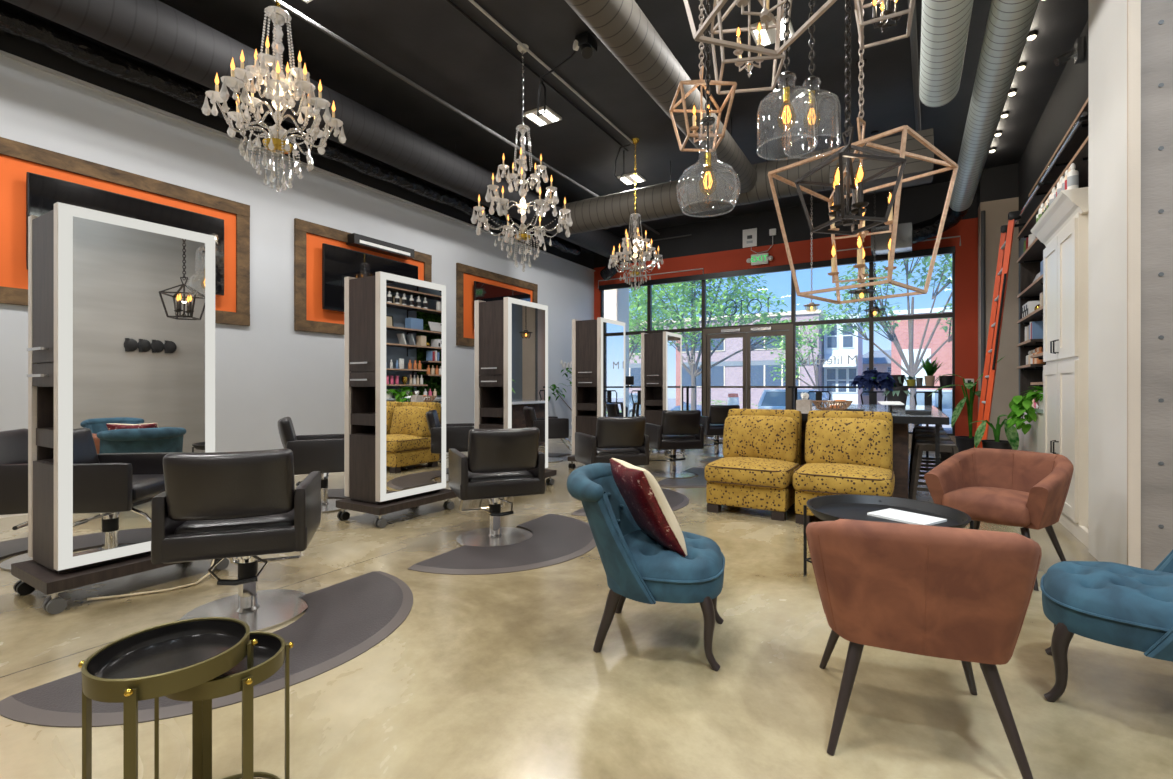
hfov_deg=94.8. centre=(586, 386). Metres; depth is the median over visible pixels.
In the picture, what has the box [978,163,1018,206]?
wall
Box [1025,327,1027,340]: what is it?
bottle
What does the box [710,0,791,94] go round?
lantern pendant
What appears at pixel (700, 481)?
floor mat
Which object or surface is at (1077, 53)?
security camera
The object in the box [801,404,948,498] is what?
table
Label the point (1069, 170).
bottle
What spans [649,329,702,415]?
window
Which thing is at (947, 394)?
parked car
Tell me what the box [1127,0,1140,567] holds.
trim
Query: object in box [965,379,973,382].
wall thermostat
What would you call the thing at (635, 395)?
parked car
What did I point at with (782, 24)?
diffuser
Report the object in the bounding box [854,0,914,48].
lantern pendant
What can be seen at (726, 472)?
seat cushion
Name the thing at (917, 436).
metal stool
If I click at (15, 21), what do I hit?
air duct
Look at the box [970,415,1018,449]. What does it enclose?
plant
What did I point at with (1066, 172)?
bottle
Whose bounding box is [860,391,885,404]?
bar stool
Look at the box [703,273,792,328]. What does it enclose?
window
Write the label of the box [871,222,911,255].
air diffuser
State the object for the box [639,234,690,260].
conduit
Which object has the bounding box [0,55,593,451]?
wall
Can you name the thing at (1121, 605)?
slipper chair
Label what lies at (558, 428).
chair
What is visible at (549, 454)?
floor mat
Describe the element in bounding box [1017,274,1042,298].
wall shelf
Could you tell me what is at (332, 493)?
floor mat
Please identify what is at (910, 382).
plant
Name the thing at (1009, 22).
air duct
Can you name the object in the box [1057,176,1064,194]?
bottle
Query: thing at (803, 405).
tissue box
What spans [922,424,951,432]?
street
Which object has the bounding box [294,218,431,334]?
wall frame
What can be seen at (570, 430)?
baseboard
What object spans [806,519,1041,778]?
tub chair
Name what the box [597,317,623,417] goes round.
mirror
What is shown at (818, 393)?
bar stool
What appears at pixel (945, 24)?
air duct
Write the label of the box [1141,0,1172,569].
wall
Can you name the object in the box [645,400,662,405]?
niche shelf
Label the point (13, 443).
chair
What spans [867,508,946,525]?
magazine
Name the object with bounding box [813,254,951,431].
street tree
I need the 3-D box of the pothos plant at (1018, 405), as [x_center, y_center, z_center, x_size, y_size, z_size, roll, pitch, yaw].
[4.305,0.250,5.199,0.390,0.429,0.686,0,0,-16]
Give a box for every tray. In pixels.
[81,617,249,702]
[165,632,284,700]
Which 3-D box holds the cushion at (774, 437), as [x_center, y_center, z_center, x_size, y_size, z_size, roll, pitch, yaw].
[1.594,0.485,4.963,0.664,0.445,0.293,0,0,31]
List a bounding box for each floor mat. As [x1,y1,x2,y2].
[0,537,27,559]
[0,571,412,727]
[328,489,348,498]
[408,514,595,574]
[548,453,570,456]
[570,488,688,515]
[658,467,707,487]
[700,457,720,462]
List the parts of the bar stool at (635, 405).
leg, backrest, leg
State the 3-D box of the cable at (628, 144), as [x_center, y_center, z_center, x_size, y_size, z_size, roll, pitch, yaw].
[0.504,-3.195,7.670,0.235,0.531,0.077,0,0,10]
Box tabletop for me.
[806,494,970,527]
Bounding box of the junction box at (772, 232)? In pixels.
[751,228,775,253]
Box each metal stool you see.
[908,434,952,495]
[909,426,944,470]
[909,430,946,478]
[909,440,958,499]
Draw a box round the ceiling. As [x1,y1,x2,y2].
[159,0,1087,235]
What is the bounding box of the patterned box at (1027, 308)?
[1022,300,1039,317]
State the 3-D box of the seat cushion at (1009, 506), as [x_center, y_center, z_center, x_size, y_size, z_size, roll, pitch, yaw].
[2.411,0.695,3.172,0.430,0.190,0.424,0,0,-34]
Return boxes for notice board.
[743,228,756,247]
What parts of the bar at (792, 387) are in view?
post, post, post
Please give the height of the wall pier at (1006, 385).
4.050 m
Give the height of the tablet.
0.022 m
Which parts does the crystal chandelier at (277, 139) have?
drip dish, flame bulb, flame bulb, drip dish, drip dish, flame bulb, drip dish, arm, arm, drip dish, arm, drip dish, arm, arm, arm, drip dish, flame bulb, arm, stem, crown dish, lamp shade, arm, drip dish, flame bulb, drip dish, arm, arm, arm, drip dish, arm, arm, drip dish, flame bulb, drip dish, arm, drip dish, drip dish, drip dish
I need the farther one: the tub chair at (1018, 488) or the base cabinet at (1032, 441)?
the base cabinet at (1032, 441)
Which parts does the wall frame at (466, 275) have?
orange panel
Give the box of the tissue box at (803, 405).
[796,392,811,413]
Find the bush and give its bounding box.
[698,400,740,404]
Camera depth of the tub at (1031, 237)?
6.10 m
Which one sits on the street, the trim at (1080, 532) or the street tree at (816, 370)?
the street tree at (816, 370)
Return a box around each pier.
[604,288,628,416]
[978,197,1018,440]
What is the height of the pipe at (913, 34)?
0.060 m
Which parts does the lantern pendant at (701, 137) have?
chain, rod, cage frame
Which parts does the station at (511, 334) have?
led frame, door, drawer, cupboard door, led frame, board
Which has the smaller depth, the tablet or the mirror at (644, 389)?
the tablet
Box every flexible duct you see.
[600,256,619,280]
[912,206,969,243]
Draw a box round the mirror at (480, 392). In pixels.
[475,300,485,428]
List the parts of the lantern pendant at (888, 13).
rod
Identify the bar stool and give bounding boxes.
[631,390,640,416]
[808,391,830,405]
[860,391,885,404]
[914,391,942,426]
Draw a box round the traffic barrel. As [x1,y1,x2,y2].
[727,393,738,404]
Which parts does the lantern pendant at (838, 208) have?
chain, rod, cage frame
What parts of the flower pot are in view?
pot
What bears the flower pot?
on the table at (901, 421)
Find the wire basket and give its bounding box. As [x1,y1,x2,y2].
[812,400,852,410]
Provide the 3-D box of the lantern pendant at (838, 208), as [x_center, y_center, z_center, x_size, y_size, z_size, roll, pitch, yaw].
[1.223,-2.124,2.520,0.343,2.752,0.343,0,0,-12]
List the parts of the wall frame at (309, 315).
orange panel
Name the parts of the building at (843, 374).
pane, pane, pane, pane, pane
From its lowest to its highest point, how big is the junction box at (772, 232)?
0.452 m
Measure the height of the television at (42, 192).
0.820 m
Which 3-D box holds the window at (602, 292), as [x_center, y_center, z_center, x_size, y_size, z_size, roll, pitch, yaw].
[0.889,-1.800,12.450,1.240,1.140,0.100,0,0,31]
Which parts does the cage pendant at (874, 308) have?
chain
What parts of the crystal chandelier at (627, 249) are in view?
lamp shade, stem, chain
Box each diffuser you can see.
[360,240,409,255]
[527,114,545,125]
[539,110,557,121]
[621,177,632,183]
[631,175,642,181]
[754,30,769,44]
[780,19,790,39]
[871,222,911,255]
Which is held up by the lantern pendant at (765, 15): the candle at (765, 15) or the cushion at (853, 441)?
the candle at (765, 15)
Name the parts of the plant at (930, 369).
pot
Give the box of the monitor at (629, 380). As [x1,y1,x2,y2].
[625,376,633,385]
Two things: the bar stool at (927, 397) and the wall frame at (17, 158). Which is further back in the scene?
the bar stool at (927, 397)
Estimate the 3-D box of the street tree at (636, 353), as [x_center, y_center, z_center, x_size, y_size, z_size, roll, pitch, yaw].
[0.412,-2.092,34.719,8.598,7.648,4.771,0,0,18]
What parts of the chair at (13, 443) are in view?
backrest, arm frame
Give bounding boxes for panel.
[345,277,355,496]
[1020,262,1045,398]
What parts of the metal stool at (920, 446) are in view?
leg, seat, leg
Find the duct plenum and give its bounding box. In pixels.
[830,128,933,194]
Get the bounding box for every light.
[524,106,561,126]
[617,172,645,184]
[750,13,794,45]
[989,147,995,152]
[994,130,1001,135]
[1001,111,1008,117]
[1008,89,1016,95]
[1016,62,1026,70]
[1027,31,1037,39]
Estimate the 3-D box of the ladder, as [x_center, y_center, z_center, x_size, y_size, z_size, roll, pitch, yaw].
[4.934,-0.459,6.523,0.420,3.083,0.775,0,0,31]
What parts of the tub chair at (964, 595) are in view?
leg, leg, leg, leg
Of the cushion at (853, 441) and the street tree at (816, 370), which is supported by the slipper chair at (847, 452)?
the cushion at (853, 441)
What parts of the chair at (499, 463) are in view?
pump lever, arm frame, seat, backrest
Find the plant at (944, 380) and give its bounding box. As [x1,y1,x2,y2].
[934,376,952,385]
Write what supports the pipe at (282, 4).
hanging from the ceiling
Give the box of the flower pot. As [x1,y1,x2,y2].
[850,369,911,407]
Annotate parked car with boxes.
[629,393,701,416]
[758,389,828,409]
[906,390,951,425]
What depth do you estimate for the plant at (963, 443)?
7.30 m
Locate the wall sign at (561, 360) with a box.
[561,360,571,367]
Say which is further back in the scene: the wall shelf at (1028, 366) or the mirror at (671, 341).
the mirror at (671, 341)
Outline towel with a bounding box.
[1030,352,1042,359]
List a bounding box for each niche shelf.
[36,427,53,447]
[351,412,374,425]
[480,407,503,416]
[576,403,596,410]
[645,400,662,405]
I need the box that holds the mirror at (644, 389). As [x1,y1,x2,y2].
[641,333,647,415]
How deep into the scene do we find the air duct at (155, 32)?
5.03 m
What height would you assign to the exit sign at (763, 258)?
0.210 m
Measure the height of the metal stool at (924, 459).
0.596 m
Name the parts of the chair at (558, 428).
arm frame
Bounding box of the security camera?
[1054,36,1083,65]
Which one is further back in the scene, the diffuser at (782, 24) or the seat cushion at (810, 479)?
the diffuser at (782, 24)
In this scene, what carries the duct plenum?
attached to the air duct at (663, 200)
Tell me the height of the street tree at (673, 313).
8.741 m
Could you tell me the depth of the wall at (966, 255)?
10.26 m
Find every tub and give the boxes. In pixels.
[1023,240,1025,252]
[1028,234,1035,246]
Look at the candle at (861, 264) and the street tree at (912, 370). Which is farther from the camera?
the street tree at (912, 370)
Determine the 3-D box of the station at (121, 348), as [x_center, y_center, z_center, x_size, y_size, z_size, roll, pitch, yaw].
[-2.492,0.092,2.982,0.676,1.974,0.820,0,0,31]
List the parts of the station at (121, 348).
mirror panel, handle, handle, drawer, cupboard door, door, board, mirror panel, led frame, power cord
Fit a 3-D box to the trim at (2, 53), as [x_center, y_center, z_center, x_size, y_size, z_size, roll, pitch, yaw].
[-3.323,-2.750,6.926,0.030,0.030,13.650,0,0,31]
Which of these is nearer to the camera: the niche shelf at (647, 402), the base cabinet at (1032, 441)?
the base cabinet at (1032, 441)
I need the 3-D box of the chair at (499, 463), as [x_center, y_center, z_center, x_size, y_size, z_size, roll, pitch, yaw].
[-0.676,0.675,3.902,0.580,0.809,0.838,0,0,-23]
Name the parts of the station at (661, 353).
door, drawer, cupboard door, led frame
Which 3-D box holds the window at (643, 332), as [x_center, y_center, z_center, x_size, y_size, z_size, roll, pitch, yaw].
[0.889,-0.200,12.450,1.240,2.060,0.100,0,0,31]
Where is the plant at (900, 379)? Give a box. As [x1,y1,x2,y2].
[891,375,906,385]
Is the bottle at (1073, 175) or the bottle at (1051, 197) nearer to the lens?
the bottle at (1073, 175)
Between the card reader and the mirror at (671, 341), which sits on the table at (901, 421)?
the card reader
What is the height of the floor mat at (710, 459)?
0.016 m
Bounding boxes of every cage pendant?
[803,145,819,311]
[864,131,885,318]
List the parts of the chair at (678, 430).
arm frame, seat, backrest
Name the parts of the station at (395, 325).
led frame, handle, handle, drawer, cupboard door, door, board, led frame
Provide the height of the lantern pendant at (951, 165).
2.919 m
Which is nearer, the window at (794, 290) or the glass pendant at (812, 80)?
the glass pendant at (812, 80)
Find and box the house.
[863,350,890,404]
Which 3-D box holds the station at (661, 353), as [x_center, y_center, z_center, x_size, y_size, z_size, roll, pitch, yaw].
[1.289,0.092,9.095,0.540,1.974,0.820,0,0,31]
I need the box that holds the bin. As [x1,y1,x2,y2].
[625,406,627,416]
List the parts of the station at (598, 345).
board, door, drawer, cupboard door, led frame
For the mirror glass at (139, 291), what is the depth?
2.84 m
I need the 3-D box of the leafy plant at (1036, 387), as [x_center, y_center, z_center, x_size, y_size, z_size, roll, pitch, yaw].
[4.586,0.095,5.401,0.446,0.220,0.371,0,0,-35]
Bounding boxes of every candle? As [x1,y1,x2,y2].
[690,105,712,142]
[733,23,764,71]
[736,0,785,29]
[828,165,868,226]
[828,193,896,282]
[870,0,901,33]
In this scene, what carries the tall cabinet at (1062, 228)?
on the floor
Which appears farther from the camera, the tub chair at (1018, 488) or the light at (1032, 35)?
the light at (1032, 35)
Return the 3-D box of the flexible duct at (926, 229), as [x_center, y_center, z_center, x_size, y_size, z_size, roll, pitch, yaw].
[5.803,-2.735,8.838,0.490,0.618,1.003,0,0,-30]
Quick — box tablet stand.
[878,401,904,412]
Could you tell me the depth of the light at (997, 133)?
7.37 m
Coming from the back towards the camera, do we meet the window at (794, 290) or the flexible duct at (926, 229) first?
the window at (794, 290)
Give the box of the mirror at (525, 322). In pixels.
[504,297,546,453]
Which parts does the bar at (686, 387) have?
post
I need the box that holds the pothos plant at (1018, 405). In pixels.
[1007,391,1042,434]
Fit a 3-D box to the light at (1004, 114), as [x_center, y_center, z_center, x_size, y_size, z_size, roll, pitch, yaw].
[5.338,-3.471,6.884,0.100,0.057,0.098,0,0,31]
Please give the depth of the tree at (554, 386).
10.99 m
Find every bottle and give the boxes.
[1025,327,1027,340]
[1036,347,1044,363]
[1038,203,1043,219]
[1049,187,1055,205]
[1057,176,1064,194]
[1062,170,1067,189]
[1065,167,1070,189]
[1067,163,1078,189]
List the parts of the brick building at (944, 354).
pane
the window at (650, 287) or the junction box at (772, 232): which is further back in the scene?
the window at (650, 287)
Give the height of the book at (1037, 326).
0.200 m
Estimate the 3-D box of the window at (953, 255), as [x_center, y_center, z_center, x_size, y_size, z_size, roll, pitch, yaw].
[5.750,-1.800,9.530,1.260,1.140,0.100,0,0,31]
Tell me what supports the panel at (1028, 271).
attached to the wall at (1070, 93)
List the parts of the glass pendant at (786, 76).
chain, lamp shade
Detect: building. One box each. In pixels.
[629,309,825,408]
[822,314,864,403]
[888,307,951,389]
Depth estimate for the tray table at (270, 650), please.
1.31 m
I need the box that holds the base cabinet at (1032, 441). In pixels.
[1012,405,1042,452]
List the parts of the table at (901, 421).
leg, leg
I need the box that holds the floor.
[0,436,1172,778]
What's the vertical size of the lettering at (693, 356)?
0.177 m
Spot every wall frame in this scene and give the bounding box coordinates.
[0,137,249,325]
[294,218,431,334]
[456,263,537,346]
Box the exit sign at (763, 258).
[746,253,772,265]
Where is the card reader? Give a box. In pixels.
[905,410,931,414]
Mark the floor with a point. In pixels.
(487, 676)
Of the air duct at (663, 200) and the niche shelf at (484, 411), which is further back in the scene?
the air duct at (663, 200)
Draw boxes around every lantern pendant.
[669,0,736,151]
[683,0,836,56]
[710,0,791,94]
[768,1,958,303]
[795,0,906,234]
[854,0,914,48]
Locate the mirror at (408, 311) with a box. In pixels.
[375,271,442,501]
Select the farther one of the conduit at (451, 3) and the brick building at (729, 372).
the brick building at (729, 372)
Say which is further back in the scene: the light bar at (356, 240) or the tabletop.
the light bar at (356, 240)
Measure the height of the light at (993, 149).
0.057 m
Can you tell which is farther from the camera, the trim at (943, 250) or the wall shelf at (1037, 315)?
the trim at (943, 250)
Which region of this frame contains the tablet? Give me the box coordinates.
[843,409,864,410]
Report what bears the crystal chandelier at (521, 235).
hanging from the ceiling
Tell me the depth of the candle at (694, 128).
3.39 m
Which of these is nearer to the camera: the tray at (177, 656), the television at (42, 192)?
the tray at (177, 656)
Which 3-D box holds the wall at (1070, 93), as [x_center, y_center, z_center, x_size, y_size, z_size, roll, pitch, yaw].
[5.420,-1.210,6.059,0.150,4.580,6.530,0,0,31]
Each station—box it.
[11,202,228,613]
[336,271,457,527]
[474,297,556,484]
[567,317,624,468]
[641,331,684,453]
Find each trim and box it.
[0,50,594,271]
[599,246,954,290]
[981,210,984,387]
[1059,512,1087,547]
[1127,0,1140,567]
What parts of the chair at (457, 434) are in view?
arm frame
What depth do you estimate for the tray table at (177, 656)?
1.26 m
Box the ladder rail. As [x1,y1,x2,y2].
[1014,111,1087,226]
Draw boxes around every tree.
[548,368,571,425]
[629,274,809,409]
[629,282,687,359]
[629,328,640,363]
[770,319,831,390]
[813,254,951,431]
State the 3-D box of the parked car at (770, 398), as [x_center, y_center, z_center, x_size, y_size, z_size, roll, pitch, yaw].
[10.354,0.970,24.811,4.585,1.720,1.770,0,0,31]
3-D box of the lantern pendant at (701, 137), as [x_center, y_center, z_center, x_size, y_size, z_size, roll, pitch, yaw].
[0.726,-2.517,3.402,0.349,1.967,0.349,0,0,-2]
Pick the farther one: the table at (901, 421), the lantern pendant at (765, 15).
the table at (901, 421)
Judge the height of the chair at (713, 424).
0.809 m
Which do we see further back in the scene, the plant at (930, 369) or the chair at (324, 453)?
the plant at (930, 369)
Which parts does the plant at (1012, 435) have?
pot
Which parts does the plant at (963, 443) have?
pot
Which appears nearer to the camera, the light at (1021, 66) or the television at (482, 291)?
the light at (1021, 66)
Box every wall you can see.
[0,0,597,269]
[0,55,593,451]
[594,181,977,447]
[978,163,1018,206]
[1019,21,1087,394]
[1088,0,1126,564]
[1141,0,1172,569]
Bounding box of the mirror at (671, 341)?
[663,331,680,410]
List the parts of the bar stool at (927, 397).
backrest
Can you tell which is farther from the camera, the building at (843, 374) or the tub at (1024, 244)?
the building at (843, 374)
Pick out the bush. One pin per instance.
(711, 400)
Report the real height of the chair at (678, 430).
0.809 m
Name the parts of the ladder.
rail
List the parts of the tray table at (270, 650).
leg, leg, leg, leg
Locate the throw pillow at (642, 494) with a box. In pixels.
[610,458,686,556]
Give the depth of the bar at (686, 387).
11.28 m
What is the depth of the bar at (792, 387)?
9.47 m
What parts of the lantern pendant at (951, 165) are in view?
chain, rod, cage frame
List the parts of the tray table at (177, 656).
leg, leg, leg, leg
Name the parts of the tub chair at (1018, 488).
leg, leg, leg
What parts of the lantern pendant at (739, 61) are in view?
rod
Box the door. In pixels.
[703,324,792,437]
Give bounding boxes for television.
[26,172,223,295]
[322,243,417,311]
[474,281,529,301]
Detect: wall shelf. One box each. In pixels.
[1017,136,1087,238]
[1017,238,1045,262]
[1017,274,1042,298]
[1017,306,1042,324]
[1017,339,1042,347]
[1017,364,1045,369]
[1028,98,1087,196]
[1030,382,1042,386]
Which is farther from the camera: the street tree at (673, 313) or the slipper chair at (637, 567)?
the street tree at (673, 313)
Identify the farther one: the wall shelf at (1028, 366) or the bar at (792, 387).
the bar at (792, 387)
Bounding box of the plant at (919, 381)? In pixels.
[916,378,922,385]
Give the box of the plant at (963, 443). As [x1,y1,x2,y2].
[930,356,1004,451]
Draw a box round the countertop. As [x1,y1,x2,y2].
[1031,405,1042,412]
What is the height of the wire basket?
0.125 m
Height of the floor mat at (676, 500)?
0.016 m
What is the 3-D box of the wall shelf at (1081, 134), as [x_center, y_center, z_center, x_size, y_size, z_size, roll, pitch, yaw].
[4.279,-2.020,4.633,0.333,0.200,2.850,0,0,31]
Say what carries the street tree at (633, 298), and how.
on the street
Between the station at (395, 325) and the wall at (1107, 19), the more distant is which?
the station at (395, 325)
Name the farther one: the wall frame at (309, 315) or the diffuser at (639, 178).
the diffuser at (639, 178)
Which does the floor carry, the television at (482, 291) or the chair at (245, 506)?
the chair at (245, 506)
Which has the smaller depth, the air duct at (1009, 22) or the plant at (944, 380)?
the air duct at (1009, 22)
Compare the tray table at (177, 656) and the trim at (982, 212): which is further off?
the trim at (982, 212)
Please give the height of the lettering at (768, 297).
0.346 m
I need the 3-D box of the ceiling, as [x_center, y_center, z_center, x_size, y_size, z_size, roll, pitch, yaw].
[0.303,-3.575,4.805,8.630,0.150,13.950,0,0,31]
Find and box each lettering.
[682,355,694,363]
[724,297,769,315]
[802,355,856,367]
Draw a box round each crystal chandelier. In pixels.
[201,0,345,191]
[471,43,572,271]
[608,138,663,289]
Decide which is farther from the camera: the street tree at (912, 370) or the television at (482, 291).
the street tree at (912, 370)
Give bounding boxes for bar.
[346,233,413,259]
[625,386,694,410]
[788,386,955,410]
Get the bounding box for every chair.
[0,428,32,570]
[151,448,320,631]
[278,417,343,512]
[446,423,473,481]
[449,427,544,546]
[548,416,571,462]
[567,463,724,670]
[575,416,648,465]
[645,410,703,478]
[699,405,739,457]
[704,409,801,520]
[793,410,894,524]
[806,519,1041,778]
[924,448,1073,590]
[1040,550,1172,701]
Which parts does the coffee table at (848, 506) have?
leg, leg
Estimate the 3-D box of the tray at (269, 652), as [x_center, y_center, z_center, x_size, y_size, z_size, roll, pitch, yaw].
[-0.910,0.697,1.360,0.261,0.046,0.261,0,0,31]
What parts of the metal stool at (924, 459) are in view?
seat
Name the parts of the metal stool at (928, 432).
seat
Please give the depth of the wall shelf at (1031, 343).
6.24 m
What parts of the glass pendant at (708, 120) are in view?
cord, chain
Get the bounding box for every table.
[78,617,257,778]
[154,632,293,778]
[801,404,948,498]
[803,494,973,575]
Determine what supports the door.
in the wall at (966, 255)
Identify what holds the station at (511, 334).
on the floor
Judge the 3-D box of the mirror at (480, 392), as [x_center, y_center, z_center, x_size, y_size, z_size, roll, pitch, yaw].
[-0.957,-0.003,5.860,0.057,1.785,0.690,0,0,31]
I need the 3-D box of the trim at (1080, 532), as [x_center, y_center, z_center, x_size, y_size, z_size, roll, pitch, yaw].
[3.681,1.030,4.117,0.030,0.100,1.410,0,0,31]
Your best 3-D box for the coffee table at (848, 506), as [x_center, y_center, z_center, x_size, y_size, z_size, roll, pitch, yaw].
[1.611,0.870,2.923,0.773,0.420,0.773,0,0,-43]
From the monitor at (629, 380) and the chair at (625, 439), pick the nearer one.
the chair at (625, 439)
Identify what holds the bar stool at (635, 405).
on the floor
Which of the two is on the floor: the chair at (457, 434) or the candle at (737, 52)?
the chair at (457, 434)
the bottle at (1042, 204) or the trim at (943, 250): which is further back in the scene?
the trim at (943, 250)
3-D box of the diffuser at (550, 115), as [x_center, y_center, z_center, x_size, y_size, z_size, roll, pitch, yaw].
[-0.479,-3.467,6.891,0.090,0.006,0.300,0,0,31]
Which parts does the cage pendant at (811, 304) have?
chain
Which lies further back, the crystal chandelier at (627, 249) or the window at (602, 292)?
the window at (602, 292)
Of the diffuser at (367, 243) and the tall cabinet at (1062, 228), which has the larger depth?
the diffuser at (367, 243)
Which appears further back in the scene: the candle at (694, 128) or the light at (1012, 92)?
the light at (1012, 92)
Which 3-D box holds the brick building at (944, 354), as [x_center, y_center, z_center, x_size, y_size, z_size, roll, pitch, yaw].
[23.924,-1.295,33.457,8.750,6.250,10.300,0,0,31]
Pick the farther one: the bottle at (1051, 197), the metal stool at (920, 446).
the metal stool at (920, 446)
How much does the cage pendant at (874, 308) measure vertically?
2.555 m
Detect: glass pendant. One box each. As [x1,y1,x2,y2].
[678,0,739,216]
[757,0,817,157]
[784,0,840,142]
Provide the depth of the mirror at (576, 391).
7.12 m
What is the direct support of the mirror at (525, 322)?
on the station at (511, 334)
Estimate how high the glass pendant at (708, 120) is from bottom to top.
2.578 m
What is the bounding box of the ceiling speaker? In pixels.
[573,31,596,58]
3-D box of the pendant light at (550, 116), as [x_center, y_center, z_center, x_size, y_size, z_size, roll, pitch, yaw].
[-0.565,-3.482,6.943,0.360,0.036,0.360,0,0,31]
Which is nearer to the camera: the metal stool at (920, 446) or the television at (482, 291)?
the metal stool at (920, 446)
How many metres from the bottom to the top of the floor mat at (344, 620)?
0.016 m
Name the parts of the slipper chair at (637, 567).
leg, backrest, leg, seat, leg, leg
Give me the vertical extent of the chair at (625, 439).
0.809 m
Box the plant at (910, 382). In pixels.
[904,376,915,385]
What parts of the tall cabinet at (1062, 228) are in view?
door, door, handle, handle, handle, crown moulding, door, door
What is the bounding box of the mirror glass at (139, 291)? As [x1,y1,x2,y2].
[73,216,204,556]
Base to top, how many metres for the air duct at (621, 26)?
0.785 m
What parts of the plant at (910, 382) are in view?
pot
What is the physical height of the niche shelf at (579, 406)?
0.090 m
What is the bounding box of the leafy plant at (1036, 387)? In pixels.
[1021,386,1042,407]
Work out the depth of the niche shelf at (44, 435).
2.76 m
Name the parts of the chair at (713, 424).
arm frame, seat, backrest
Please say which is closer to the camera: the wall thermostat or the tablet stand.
the tablet stand
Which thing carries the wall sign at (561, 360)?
attached to the wall at (267, 371)
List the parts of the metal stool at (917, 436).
leg, seat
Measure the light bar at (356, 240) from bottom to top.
0.130 m
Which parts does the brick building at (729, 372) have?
pane, pane, pane, pane, pane, pane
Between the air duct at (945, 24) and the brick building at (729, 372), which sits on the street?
the brick building at (729, 372)
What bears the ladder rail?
attached to the wall at (1070, 93)
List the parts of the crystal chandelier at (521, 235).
drip dish, drip dish, arm, arm, drip dish, drip dish, arm, drip dish, drip dish, drip dish, chain, stem, crown dish, lamp shade, arm, arm, drip dish, drip dish, arm, arm, drip dish, drip dish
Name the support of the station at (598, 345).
on the floor
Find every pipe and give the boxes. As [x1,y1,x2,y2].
[271,0,659,234]
[908,0,920,130]
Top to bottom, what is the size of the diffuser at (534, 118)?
0.006 m
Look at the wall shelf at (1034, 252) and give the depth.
6.11 m
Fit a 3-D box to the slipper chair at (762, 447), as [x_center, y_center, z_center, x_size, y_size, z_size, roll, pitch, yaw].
[1.504,0.644,4.813,0.710,0.872,0.830,0,0,31]
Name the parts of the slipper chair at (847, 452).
frame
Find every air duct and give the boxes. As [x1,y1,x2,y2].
[0,1,580,254]
[4,0,626,258]
[561,139,830,233]
[565,0,756,192]
[919,0,973,106]
[949,0,1039,210]
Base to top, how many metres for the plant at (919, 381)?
0.140 m
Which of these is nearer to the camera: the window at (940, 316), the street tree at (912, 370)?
the window at (940, 316)
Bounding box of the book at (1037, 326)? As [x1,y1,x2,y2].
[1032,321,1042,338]
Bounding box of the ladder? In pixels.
[974,211,1021,447]
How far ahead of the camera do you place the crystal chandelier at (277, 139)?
3.31 m
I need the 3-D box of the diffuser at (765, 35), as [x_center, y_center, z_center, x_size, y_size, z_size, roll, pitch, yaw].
[1.732,-3.467,5.329,0.090,0.006,0.300,0,0,31]
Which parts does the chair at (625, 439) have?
arm frame, seat, backrest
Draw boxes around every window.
[601,286,648,332]
[625,332,648,334]
[649,280,702,331]
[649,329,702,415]
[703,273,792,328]
[793,262,870,323]
[793,319,870,409]
[871,254,954,318]
[871,315,954,435]
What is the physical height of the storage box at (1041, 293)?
0.210 m
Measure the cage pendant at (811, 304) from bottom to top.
2.410 m
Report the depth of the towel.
5.65 m
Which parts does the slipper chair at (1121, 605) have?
leg, leg, seat, backrest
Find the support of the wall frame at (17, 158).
attached to the wall at (267, 371)
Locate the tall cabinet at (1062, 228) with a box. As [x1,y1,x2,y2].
[1031,187,1087,528]
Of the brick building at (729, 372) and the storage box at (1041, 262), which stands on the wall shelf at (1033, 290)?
the storage box at (1041, 262)
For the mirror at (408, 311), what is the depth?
4.39 m
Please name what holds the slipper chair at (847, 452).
on the floor
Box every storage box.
[1040,260,1042,275]
[1040,292,1042,306]
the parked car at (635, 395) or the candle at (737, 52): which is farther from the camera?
the parked car at (635, 395)
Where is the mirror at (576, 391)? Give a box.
[572,319,580,453]
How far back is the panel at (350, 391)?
4.38 m
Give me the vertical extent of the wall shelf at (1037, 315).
0.200 m
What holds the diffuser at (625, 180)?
attached to the pendant light at (627, 179)
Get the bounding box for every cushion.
[704,457,799,488]
[723,415,797,461]
[793,463,894,496]
[805,418,891,468]
[942,487,1030,526]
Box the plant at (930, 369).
[919,357,944,385]
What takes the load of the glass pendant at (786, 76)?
hanging from the ceiling
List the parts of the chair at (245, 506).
backrest, seat, arm frame, pump lever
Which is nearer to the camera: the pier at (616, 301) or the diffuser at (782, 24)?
the diffuser at (782, 24)
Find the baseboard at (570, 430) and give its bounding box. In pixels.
[0,429,571,517]
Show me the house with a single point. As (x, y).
(882, 363)
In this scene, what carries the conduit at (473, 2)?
attached to the ceiling
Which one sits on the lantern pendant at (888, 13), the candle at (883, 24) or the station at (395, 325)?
the candle at (883, 24)
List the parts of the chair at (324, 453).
backrest, arm frame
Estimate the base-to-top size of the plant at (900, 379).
0.195 m
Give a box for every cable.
[537,51,576,115]
[614,144,629,179]
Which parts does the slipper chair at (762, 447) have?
frame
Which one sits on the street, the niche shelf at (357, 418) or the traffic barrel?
the traffic barrel
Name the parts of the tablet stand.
screen panel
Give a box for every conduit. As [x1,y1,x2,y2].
[445,0,628,151]
[469,0,632,143]
[598,268,703,288]
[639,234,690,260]
[836,236,960,251]

